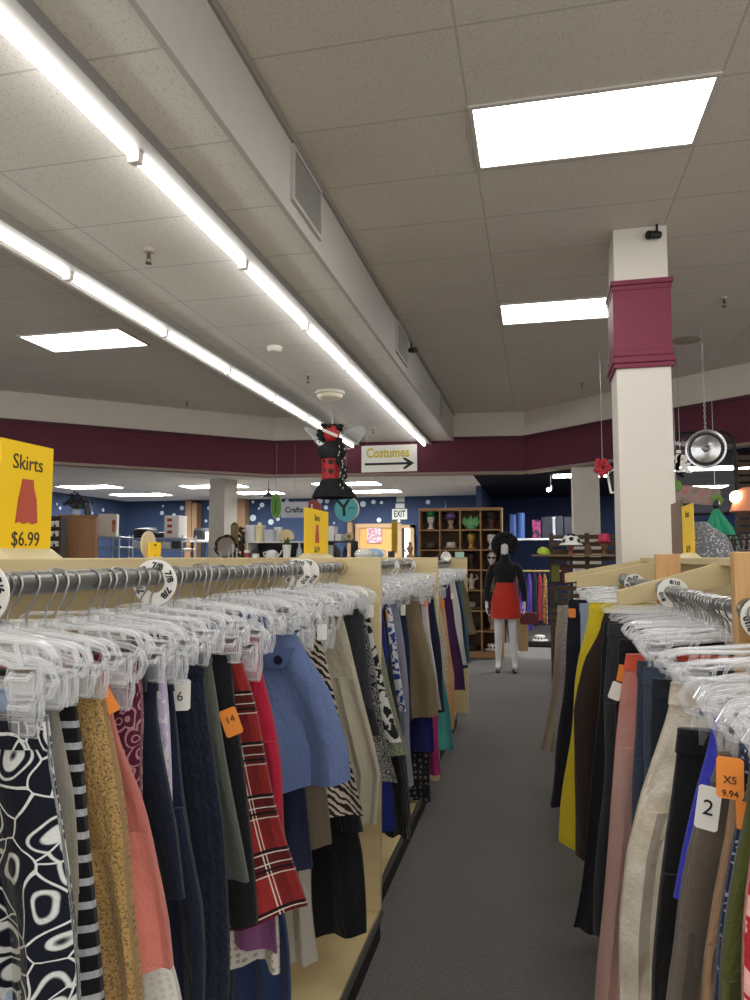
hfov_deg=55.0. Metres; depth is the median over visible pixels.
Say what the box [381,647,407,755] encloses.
skirt
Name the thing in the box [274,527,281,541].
carton
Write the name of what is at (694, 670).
hanger
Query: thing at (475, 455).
wall
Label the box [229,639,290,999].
skirt
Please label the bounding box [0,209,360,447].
strip light
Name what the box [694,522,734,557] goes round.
dress form
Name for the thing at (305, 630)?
hanger
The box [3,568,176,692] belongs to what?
hanger
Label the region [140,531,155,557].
round plaque
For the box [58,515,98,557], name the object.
tall cabinet
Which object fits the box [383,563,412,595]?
hanger
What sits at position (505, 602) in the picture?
mannequin
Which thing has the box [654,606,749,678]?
hanger
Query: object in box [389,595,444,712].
skirt
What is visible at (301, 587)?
hanger
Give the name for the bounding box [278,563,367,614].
hanger
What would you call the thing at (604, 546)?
stand
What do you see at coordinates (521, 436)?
trim
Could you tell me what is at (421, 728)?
skirt
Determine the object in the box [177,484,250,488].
recessed light
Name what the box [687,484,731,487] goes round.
recessed light
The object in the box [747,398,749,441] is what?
wall
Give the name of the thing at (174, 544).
appliance
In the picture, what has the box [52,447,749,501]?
ceiling
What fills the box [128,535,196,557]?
shelf unit
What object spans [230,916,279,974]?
skirt
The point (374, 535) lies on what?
picture
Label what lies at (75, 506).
flower arrangement
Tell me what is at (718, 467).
recessed light
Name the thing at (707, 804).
print
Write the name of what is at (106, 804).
skirt
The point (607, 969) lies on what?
skirt
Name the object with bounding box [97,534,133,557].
shelf unit
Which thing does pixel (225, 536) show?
wreath
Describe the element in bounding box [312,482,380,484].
diffuser
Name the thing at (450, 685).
skirt
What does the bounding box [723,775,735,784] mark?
print
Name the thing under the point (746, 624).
print
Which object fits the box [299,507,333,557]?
sale sign
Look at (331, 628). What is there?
hanger
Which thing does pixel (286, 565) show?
hanger
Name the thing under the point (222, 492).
column
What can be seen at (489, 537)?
stand
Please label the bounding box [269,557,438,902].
clothes rack
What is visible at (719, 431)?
screen
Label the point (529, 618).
handbag
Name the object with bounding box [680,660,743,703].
hanger
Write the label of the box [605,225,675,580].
column
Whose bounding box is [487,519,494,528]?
stand
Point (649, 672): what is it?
skirt
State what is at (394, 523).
card sign
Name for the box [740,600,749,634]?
divider
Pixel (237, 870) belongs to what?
skirt
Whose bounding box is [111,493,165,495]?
diffuser
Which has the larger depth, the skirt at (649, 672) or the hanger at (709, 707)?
the skirt at (649, 672)
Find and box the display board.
[671,501,682,553]
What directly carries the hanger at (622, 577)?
hanging from the clothes rack at (730, 576)
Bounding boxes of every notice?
[396,503,404,507]
[397,496,404,501]
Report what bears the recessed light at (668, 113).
in the ceiling at (376, 95)
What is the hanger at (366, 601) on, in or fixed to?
hanging from the clothes rack at (340, 970)
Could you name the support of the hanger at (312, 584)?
hanging from the clothes rack at (340, 970)
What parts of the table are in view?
leg, leg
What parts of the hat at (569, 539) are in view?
crown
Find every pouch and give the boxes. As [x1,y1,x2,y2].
[551,562,559,581]
[553,587,559,603]
[561,563,569,583]
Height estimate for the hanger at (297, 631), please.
0.242 m
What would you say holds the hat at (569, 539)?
on the stand at (570, 547)
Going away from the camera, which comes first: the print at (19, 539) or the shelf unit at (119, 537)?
the print at (19, 539)
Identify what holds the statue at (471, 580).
on the cubby shelf at (440, 534)
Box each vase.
[84,502,91,514]
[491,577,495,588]
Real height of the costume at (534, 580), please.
0.984 m
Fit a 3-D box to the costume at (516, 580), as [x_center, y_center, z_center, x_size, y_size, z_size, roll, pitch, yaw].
[2.471,1.733,12.671,0.108,1.025,0.127,-1,-5,13]
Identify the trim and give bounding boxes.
[0,241,317,429]
[0,418,11,421]
[12,419,273,442]
[53,461,272,477]
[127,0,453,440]
[184,500,195,557]
[191,503,201,557]
[207,0,454,415]
[237,499,239,539]
[239,499,248,556]
[273,471,524,477]
[274,435,523,442]
[347,522,353,556]
[523,419,609,437]
[524,459,612,473]
[610,395,745,421]
[611,442,749,461]
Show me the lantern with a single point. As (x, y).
(234, 526)
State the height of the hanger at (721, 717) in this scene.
0.199 m
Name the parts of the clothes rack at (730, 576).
slanted arm, post, slanted arm, post, slanted arm, hang rail, panel, post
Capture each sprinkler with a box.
[143,247,154,264]
[305,373,310,382]
[720,296,727,307]
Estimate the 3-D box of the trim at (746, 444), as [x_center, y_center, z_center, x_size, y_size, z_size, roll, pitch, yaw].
[3.925,-0.606,9.331,0.165,0.040,1.887,3,-6,-37]
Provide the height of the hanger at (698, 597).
0.165 m
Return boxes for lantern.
[231,522,238,557]
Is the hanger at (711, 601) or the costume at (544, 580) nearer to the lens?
the hanger at (711, 601)
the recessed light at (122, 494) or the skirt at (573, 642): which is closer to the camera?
the skirt at (573, 642)
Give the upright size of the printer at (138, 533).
0.185 m
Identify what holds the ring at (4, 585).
hanging from the clothes rack at (340, 970)
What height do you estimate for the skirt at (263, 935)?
0.630 m
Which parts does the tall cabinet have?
door, door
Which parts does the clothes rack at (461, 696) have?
panel, panel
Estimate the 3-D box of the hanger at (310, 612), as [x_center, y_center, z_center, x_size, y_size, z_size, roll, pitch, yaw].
[-0.326,0.281,2.131,0.345,0.178,0.032,-1,-5,7]
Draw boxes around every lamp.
[262,481,272,497]
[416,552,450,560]
[729,487,749,523]
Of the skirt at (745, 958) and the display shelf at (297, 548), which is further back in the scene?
the display shelf at (297, 548)
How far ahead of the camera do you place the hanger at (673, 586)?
2.48 m
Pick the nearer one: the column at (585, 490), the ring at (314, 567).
the ring at (314, 567)
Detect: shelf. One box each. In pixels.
[246,541,303,557]
[328,541,357,556]
[418,507,504,657]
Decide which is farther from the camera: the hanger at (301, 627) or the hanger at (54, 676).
the hanger at (301, 627)
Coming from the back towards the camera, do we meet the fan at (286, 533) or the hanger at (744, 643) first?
the fan at (286, 533)
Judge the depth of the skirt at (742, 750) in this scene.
0.94 m
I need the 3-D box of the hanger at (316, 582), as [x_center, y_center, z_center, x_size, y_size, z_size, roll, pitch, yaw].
[-0.215,0.309,2.608,0.345,0.157,0.032,-3,-5,20]
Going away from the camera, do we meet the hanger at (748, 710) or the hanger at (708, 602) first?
the hanger at (748, 710)
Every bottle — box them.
[336,547,339,556]
[343,547,346,556]
[584,540,591,553]
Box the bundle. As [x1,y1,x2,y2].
[364,548,382,556]
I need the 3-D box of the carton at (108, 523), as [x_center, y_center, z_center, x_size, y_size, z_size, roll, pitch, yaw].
[-4.364,0.419,11.804,0.278,0.369,0.307,1,-5,-13]
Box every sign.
[0,437,61,557]
[147,542,161,557]
[271,470,281,518]
[281,502,307,517]
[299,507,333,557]
[308,500,321,509]
[334,498,359,520]
[361,434,416,472]
[392,509,406,519]
[392,521,397,552]
[455,552,463,557]
[680,503,701,557]
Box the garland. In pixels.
[237,526,244,557]
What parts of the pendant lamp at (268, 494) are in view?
lamp shade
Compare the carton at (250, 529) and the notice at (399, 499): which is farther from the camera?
the notice at (399, 499)
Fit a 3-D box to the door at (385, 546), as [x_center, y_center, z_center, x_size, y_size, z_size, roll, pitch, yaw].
[0.081,1.643,15.923,1.046,2.238,0.115,-1,-5,13]
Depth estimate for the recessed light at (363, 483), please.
13.11 m
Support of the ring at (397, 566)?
hanging from the clothes rack at (393, 849)
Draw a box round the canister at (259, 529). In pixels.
[255,522,265,541]
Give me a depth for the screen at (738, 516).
8.49 m
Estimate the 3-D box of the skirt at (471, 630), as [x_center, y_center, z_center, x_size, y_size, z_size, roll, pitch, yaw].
[0.708,0.932,6.446,0.397,0.579,0.063,-1,-5,10]
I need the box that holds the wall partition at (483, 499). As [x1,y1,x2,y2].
[476,486,490,507]
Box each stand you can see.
[427,517,434,528]
[447,519,454,528]
[467,533,475,548]
[467,552,475,568]
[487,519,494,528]
[487,534,494,548]
[487,552,495,567]
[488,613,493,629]
[532,533,615,679]
[567,545,573,553]
[601,543,607,553]
[726,535,739,551]
[735,539,749,551]
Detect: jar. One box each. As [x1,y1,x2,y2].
[244,550,250,557]
[252,548,259,557]
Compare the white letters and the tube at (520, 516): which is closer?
the white letters
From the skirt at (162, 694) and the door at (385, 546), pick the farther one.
the door at (385, 546)
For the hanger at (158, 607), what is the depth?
1.50 m
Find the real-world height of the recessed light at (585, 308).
0.013 m
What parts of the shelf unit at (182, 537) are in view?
post, wire shelf, post, post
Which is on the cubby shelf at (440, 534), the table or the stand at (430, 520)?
the stand at (430, 520)
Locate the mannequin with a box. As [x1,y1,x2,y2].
[484,531,526,673]
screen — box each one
[673,403,737,515]
[733,452,749,551]
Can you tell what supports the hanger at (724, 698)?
hanging from the clothes rack at (730, 576)
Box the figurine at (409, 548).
[405,542,413,556]
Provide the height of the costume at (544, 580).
0.946 m
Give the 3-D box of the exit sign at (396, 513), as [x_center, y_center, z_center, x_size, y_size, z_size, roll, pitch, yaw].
[0.545,0.314,15.975,0.338,0.233,0.033,-1,-5,13]
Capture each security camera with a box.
[408,342,417,352]
[645,224,661,238]
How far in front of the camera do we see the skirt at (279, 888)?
1.58 m
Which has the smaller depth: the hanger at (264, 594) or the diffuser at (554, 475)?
the hanger at (264, 594)
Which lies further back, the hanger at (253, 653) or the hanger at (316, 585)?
the hanger at (316, 585)
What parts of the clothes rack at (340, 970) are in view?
panel, hang rail, panel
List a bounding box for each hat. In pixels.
[423,542,438,548]
[425,511,436,516]
[443,513,458,519]
[443,542,458,548]
[469,602,479,608]
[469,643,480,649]
[484,512,498,518]
[484,643,494,650]
[487,531,497,534]
[532,635,547,640]
[559,533,582,544]
[595,534,613,542]
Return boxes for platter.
[217,537,234,556]
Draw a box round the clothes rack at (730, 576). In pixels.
[565,552,749,680]
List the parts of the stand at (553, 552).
post, post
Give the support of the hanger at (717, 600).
hanging from the clothes rack at (730, 576)
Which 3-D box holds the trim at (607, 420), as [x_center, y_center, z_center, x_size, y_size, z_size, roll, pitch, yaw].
[2.883,-1.052,10.814,0.175,0.045,1.677,3,-5,-34]
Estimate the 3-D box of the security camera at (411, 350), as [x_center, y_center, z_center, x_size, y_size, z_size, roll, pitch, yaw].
[0.390,-1.577,7.453,0.060,0.130,0.115,3,-5,-35]
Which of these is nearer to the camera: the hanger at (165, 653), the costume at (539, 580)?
the hanger at (165, 653)
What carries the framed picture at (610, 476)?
hanging from the ceiling at (376, 95)
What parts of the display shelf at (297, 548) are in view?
panel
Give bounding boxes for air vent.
[290,143,321,240]
[395,319,407,367]
[438,390,442,418]
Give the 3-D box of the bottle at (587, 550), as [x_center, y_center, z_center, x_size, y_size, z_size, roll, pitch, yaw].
[2.422,0.537,8.192,0.090,0.165,0.088,-1,-5,13]
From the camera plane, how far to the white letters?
8.01 m
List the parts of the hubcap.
chain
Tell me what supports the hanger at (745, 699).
hanging from the clothes rack at (730, 576)
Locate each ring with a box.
[0,569,9,616]
[133,559,176,604]
[283,558,311,586]
[292,558,318,585]
[383,558,399,574]
[402,558,415,572]
[624,574,642,587]
[657,578,687,607]
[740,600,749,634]
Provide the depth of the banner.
7.39 m
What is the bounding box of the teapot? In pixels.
[263,548,282,557]
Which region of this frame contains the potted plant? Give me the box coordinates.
[280,537,293,556]
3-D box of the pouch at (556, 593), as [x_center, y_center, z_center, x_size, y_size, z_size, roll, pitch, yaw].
[2.102,1.106,8.340,0.076,0.194,0.045,-1,-5,13]
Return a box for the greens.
[461,515,479,528]
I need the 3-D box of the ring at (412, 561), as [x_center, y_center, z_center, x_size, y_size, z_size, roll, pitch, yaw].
[0.208,0.409,4.495,0.096,0.096,0.005,0,-5,1]
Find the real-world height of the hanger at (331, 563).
0.168 m
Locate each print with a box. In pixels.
[11,531,38,547]
[13,453,42,472]
[152,562,162,569]
[161,587,171,598]
[165,570,173,582]
[702,799,712,815]
[722,789,737,797]
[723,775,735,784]
[743,616,749,631]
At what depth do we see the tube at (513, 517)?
12.85 m
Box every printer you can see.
[134,528,156,537]
[152,532,163,537]
[193,528,208,539]
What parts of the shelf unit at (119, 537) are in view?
post, wire shelf, post, wire shelf, post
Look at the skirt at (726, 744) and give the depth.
1.11 m
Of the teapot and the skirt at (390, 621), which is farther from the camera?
the teapot
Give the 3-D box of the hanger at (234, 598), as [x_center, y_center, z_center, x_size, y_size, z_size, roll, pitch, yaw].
[-0.383,0.254,1.857,0.345,0.166,0.032,-1,-5,6]
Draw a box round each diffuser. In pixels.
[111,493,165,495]
[183,485,245,487]
[237,492,283,493]
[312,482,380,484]
[553,474,606,477]
[697,485,727,487]
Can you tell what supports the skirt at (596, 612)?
hanging from the hanger
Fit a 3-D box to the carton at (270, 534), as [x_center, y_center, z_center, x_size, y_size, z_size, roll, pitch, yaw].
[-1.418,0.483,9.749,0.121,0.164,0.120,-1,-5,13]
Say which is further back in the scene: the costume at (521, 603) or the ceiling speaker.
the costume at (521, 603)
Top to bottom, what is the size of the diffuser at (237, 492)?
0.005 m
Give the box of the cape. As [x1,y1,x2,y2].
[707,500,738,548]
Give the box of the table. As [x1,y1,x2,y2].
[190,540,208,557]
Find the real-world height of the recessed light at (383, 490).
0.013 m
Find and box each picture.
[15,479,37,523]
[315,525,318,542]
[367,528,381,542]
[606,469,613,493]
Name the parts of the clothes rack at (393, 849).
panel, hang rail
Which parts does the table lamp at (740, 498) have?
bulb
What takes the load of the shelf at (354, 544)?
on the floor
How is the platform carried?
on the floor
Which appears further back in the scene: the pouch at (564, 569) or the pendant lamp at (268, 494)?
the pendant lamp at (268, 494)
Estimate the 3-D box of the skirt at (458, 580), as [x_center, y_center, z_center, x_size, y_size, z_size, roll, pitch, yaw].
[0.626,1.004,6.131,0.352,0.728,0.066,-1,-5,13]
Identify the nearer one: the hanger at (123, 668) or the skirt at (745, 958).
the skirt at (745, 958)
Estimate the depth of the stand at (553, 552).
8.34 m
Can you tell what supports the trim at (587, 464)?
attached to the wall at (585, 444)
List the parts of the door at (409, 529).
pane, frame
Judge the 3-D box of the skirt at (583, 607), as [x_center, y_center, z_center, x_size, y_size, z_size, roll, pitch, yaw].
[1.131,0.851,3.357,0.362,0.728,0.067,-1,-5,11]
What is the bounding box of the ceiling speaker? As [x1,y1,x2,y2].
[672,335,701,344]
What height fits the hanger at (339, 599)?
0.185 m
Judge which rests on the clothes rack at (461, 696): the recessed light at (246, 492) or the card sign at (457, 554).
the card sign at (457, 554)
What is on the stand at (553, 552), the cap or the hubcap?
the cap
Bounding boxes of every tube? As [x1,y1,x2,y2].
[510,514,516,537]
[517,513,524,537]
[552,517,555,534]
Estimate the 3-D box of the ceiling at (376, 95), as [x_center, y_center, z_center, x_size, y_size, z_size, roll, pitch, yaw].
[-0.591,-1.940,5.530,17.500,0.100,14.200,-1,-5,13]
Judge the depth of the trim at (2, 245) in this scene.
5.60 m
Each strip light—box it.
[0,0,431,445]
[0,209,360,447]
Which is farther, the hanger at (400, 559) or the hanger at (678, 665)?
the hanger at (400, 559)
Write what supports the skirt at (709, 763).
hanging from the hanger at (709, 707)
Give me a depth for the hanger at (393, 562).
3.93 m
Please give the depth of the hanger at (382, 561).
3.64 m
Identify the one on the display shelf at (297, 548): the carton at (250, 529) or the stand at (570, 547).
the carton at (250, 529)
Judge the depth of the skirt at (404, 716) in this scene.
3.36 m
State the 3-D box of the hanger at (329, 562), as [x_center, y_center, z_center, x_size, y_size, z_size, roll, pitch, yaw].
[-0.173,0.346,2.807,0.345,0.210,0.032,1,-4,11]
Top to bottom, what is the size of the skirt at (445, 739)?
0.918 m
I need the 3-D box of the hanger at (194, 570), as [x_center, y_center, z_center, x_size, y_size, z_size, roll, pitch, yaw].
[-0.432,0.241,1.642,0.345,0.178,0.032,-1,-5,11]
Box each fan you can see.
[279,529,293,541]
[345,532,353,540]
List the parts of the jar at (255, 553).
lid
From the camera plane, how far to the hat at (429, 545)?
11.14 m
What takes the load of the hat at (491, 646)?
on the cubby shelf at (440, 534)
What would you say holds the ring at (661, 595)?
hanging from the clothes rack at (730, 576)
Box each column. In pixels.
[208,478,236,557]
[571,466,601,599]
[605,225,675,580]
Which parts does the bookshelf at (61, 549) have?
panel, panel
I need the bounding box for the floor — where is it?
[356,624,598,999]
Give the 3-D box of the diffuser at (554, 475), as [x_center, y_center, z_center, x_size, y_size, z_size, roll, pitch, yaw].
[3.458,-0.408,11.783,1.050,0.005,0.550,-1,-5,13]
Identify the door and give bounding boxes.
[355,523,401,556]
[401,525,414,556]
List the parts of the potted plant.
pot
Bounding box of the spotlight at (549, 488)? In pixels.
[546,474,551,491]
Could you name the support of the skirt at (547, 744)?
hanging from the hanger
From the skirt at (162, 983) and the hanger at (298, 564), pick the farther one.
the hanger at (298, 564)
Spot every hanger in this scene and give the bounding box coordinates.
[0,570,155,682]
[0,571,91,705]
[0,571,110,697]
[0,629,87,705]
[0,632,58,694]
[0,635,75,709]
[0,636,51,701]
[0,651,59,738]
[2,567,147,710]
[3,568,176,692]
[3,570,144,684]
[7,570,117,699]
[17,571,182,665]
[21,568,190,679]
[43,566,198,684]
[57,568,203,663]
[67,567,220,666]
[82,569,225,652]
[90,605,233,653]
[107,565,249,663]
[116,570,247,638]
[121,567,258,646]
[130,568,258,627]
[143,563,265,670]
[147,562,270,681]
[152,565,273,650]
[156,564,283,652]
[163,567,292,629]
[179,565,302,634]
[186,565,293,626]
[199,565,306,630]
[205,562,310,644]
[205,565,315,626]
[211,565,322,625]
[214,562,322,651]
[223,565,328,615]
[225,566,328,617]
[226,562,319,646]
[228,563,334,635]
[229,565,334,621]
[235,561,334,649]
[245,564,346,614]
[251,560,341,648]
[258,585,351,614]
[260,587,347,607]
[264,570,354,617]
[266,584,353,611]
[266,585,358,612]
[275,564,360,605]
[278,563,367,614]
[281,563,365,608]
[282,563,367,609]
[287,563,372,605]
[296,562,374,610]
[296,562,377,612]
[298,562,369,611]
[301,562,372,614]
[382,559,429,594]
[382,561,413,603]
[382,561,432,587]
[382,562,418,593]
[382,575,422,600]
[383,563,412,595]
[385,560,425,603]
[386,559,433,599]
[386,561,419,594]
[386,562,418,593]
[387,563,427,585]
[388,559,428,600]
[389,559,434,598]
[390,562,419,591]
[587,575,651,602]
[590,577,623,597]
[601,601,710,618]
[604,585,725,620]
[607,604,730,622]
[609,586,726,632]
[610,605,728,631]
[612,587,731,630]
[616,588,732,639]
[617,586,731,625]
[619,588,732,637]
[619,590,710,623]
[620,587,732,639]
[621,590,731,638]
[621,590,731,638]
[621,591,731,638]
[621,594,724,633]
[626,592,731,639]
[627,594,722,651]
[628,590,726,628]
[630,594,721,651]
[630,595,724,653]
[632,595,728,652]
[633,596,732,660]
[635,596,732,660]
[636,596,732,659]
[639,598,733,667]
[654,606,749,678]
[657,643,749,678]
[659,645,741,681]
[662,650,748,681]
[666,650,749,689]
[674,657,749,700]
[677,677,749,728]
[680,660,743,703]
[693,679,749,726]
[696,684,749,740]
[699,674,749,725]
[701,693,749,750]
[707,687,749,743]
[715,702,749,757]
[721,696,749,739]
[722,699,749,741]
[730,710,749,758]
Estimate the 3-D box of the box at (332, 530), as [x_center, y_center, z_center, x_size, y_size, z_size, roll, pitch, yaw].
[-0.591,0.474,10.119,0.087,0.210,0.200,-1,-5,13]
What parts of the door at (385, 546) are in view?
frame, panel, frame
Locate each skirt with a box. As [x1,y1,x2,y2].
[0,650,143,797]
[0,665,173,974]
[0,668,104,999]
[0,678,78,926]
[0,687,54,999]
[0,711,80,999]
[67,649,229,999]
[73,678,143,999]
[90,637,248,882]
[128,628,307,930]
[142,666,184,899]
[142,964,181,999]
[156,663,172,800]
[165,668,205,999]
[191,613,350,793]
[212,654,258,928]
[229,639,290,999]
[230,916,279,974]
[234,917,276,953]
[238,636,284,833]
[265,604,380,824]
[283,787,312,870]
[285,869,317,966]
[287,602,372,708]
[294,621,363,817]
[305,785,331,849]
[311,642,366,938]
[330,814,362,833]
[359,606,379,735]
[362,605,401,742]
[363,610,396,782]
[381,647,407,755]
[382,600,405,711]
[382,605,411,840]
[382,609,394,832]
[383,596,437,718]
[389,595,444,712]
[389,600,412,720]
[390,602,413,786]
[409,750,430,801]
[410,601,433,751]
[419,598,440,709]
[427,599,440,775]
[434,603,453,749]
[438,572,476,634]
[438,582,464,689]
[439,578,466,664]
[439,597,454,729]
[439,604,447,682]
[440,575,469,661]
[440,576,467,667]
[540,605,562,751]
[550,599,615,807]
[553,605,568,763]
[558,602,655,849]
[573,621,711,934]
[574,613,703,860]
[579,603,588,649]
[593,623,723,936]
[594,653,733,999]
[608,639,733,740]
[619,682,749,999]
[631,661,733,828]
[643,666,733,781]
[649,678,749,763]
[651,727,710,999]
[666,751,737,999]
[673,717,747,898]
[701,756,743,999]
[713,742,749,999]
[717,729,749,756]
[718,766,749,999]
[741,860,749,999]
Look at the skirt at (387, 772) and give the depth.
2.72 m
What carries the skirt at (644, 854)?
hanging from the hanger at (681, 672)
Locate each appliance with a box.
[134,541,140,548]
[161,542,171,548]
[171,541,185,548]
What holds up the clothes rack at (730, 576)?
on the floor
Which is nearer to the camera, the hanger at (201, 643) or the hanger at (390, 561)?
the hanger at (201, 643)
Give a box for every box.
[328,526,337,540]
[328,545,336,556]
[335,534,344,540]
[388,551,394,556]
[518,612,527,650]
[532,520,540,537]
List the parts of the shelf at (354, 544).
panel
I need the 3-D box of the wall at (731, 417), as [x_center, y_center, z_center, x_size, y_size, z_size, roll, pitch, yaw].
[3.931,-1.094,9.374,0.150,0.980,1.887,3,-6,-37]
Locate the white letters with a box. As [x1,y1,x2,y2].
[674,350,691,472]
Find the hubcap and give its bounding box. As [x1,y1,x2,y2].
[685,319,727,468]
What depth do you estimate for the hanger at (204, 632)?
1.49 m
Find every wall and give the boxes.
[0,390,273,473]
[51,492,126,557]
[125,495,475,557]
[273,412,524,473]
[491,494,749,624]
[524,392,611,470]
[611,363,748,458]
[747,362,749,393]
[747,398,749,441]
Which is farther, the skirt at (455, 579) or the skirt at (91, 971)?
the skirt at (455, 579)
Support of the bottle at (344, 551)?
on the shelf at (354, 544)
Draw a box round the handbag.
[520,605,537,624]
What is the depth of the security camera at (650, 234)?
5.00 m
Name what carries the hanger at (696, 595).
hanging from the clothes rack at (730, 576)
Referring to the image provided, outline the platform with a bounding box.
[518,639,550,647]
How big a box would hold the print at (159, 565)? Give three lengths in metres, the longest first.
0.024 x 0.015 x 0.001 m
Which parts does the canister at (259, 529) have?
lid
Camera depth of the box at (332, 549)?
10.01 m
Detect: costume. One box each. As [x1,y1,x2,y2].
[304,408,365,499]
[515,576,517,591]
[519,587,526,611]
[526,574,532,629]
[532,569,537,625]
[537,569,542,619]
[542,569,547,623]
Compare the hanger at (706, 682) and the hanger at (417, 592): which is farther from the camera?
the hanger at (417, 592)
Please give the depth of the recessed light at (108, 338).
7.72 m
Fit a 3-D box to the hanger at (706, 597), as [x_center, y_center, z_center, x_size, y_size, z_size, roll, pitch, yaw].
[0.911,0.342,1.936,0.441,0.174,0.032,0,-5,6]
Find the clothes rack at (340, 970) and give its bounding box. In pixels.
[0,558,382,999]
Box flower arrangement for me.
[63,491,93,510]
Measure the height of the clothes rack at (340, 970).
1.496 m
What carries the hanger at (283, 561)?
hanging from the clothes rack at (340, 970)
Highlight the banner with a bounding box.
[673,397,723,505]
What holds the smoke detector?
attached to the ceiling at (62, 177)
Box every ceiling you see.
[0,0,450,441]
[0,0,749,417]
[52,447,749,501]
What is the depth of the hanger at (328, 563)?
2.74 m
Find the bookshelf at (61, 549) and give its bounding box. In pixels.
[50,516,67,557]
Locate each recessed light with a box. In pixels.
[16,328,150,352]
[54,484,125,488]
[108,493,173,496]
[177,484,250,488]
[237,491,286,494]
[310,481,383,485]
[353,489,402,492]
[467,71,722,170]
[498,296,607,325]
[551,472,610,477]
[680,465,749,470]
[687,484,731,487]
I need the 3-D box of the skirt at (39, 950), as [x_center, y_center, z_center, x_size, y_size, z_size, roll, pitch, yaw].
[-0.551,0.482,0.958,0.360,0.395,0.093,-1,-5,10]
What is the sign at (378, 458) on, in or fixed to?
hanging from the ceiling at (62, 177)
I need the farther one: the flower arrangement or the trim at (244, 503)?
the trim at (244, 503)
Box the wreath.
[214,534,237,557]
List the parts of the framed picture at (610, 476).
frame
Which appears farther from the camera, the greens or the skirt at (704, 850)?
the greens
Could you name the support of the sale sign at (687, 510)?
on the clothes rack at (730, 576)
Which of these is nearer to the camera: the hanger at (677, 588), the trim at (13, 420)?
the hanger at (677, 588)
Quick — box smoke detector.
[267,345,281,352]
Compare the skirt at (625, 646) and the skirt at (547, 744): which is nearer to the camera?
the skirt at (625, 646)
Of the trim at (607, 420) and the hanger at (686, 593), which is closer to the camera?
the hanger at (686, 593)
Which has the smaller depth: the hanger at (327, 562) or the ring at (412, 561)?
the hanger at (327, 562)
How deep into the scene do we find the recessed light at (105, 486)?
13.67 m
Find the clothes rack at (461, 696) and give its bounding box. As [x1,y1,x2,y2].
[437,557,468,778]
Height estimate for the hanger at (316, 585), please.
0.179 m
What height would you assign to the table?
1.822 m
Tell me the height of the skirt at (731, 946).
0.317 m
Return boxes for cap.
[537,547,549,553]
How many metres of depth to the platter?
9.86 m
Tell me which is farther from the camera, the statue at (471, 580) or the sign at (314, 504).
the sign at (314, 504)
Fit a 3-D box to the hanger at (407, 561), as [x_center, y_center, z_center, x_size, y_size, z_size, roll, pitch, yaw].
[0.188,0.456,4.384,0.345,0.170,0.032,-1,-5,15]
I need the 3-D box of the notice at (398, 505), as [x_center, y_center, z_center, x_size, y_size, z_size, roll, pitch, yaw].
[0.556,0.128,15.996,0.203,0.103,0.006,-1,-5,13]
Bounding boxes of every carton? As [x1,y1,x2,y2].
[98,514,118,536]
[164,515,186,537]
[205,532,208,539]
[245,525,254,541]
[264,529,275,541]
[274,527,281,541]
[541,517,551,537]
[556,516,562,534]
[564,517,571,534]
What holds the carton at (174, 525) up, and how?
on the shelf unit at (182, 537)
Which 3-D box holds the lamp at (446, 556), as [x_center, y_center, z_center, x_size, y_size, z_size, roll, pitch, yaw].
[0.518,0.500,6.344,0.324,0.090,0.093,-3,-6,36]
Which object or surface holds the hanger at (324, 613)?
hanging from the clothes rack at (340, 970)
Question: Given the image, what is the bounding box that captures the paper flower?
[594,345,612,476]
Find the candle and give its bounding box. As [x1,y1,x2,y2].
[244,553,249,557]
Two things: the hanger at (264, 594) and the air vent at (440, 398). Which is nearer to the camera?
the hanger at (264, 594)
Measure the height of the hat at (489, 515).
0.105 m
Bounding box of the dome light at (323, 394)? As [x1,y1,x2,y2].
[315,389,344,400]
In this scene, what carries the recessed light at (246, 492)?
in the ceiling at (135, 481)
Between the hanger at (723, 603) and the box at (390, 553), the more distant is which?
the box at (390, 553)
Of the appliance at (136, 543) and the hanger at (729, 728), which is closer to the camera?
the hanger at (729, 728)
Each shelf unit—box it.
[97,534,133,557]
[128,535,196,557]
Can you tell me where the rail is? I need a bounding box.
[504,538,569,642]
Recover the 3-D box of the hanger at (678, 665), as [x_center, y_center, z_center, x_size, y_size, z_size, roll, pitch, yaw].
[0.810,0.297,1.457,0.442,0.158,0.032,-3,-5,20]
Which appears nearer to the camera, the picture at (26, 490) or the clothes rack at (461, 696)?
the picture at (26, 490)
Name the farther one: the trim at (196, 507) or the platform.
the trim at (196, 507)
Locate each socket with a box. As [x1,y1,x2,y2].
[335,560,347,573]
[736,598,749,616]
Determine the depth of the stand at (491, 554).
10.94 m
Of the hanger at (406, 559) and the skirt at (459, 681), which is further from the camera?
the skirt at (459, 681)
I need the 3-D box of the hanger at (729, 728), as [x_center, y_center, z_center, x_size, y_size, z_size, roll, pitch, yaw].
[0.709,0.294,1.038,0.441,0.231,0.032,-1,-5,17]
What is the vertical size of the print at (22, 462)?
0.034 m
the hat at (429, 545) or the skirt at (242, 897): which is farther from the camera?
the hat at (429, 545)
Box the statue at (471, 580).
[467,573,477,588]
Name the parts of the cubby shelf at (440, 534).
panel, panel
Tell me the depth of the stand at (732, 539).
5.40 m
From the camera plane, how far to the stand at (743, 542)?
5.37 m
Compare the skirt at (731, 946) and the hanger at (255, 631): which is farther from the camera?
the hanger at (255, 631)

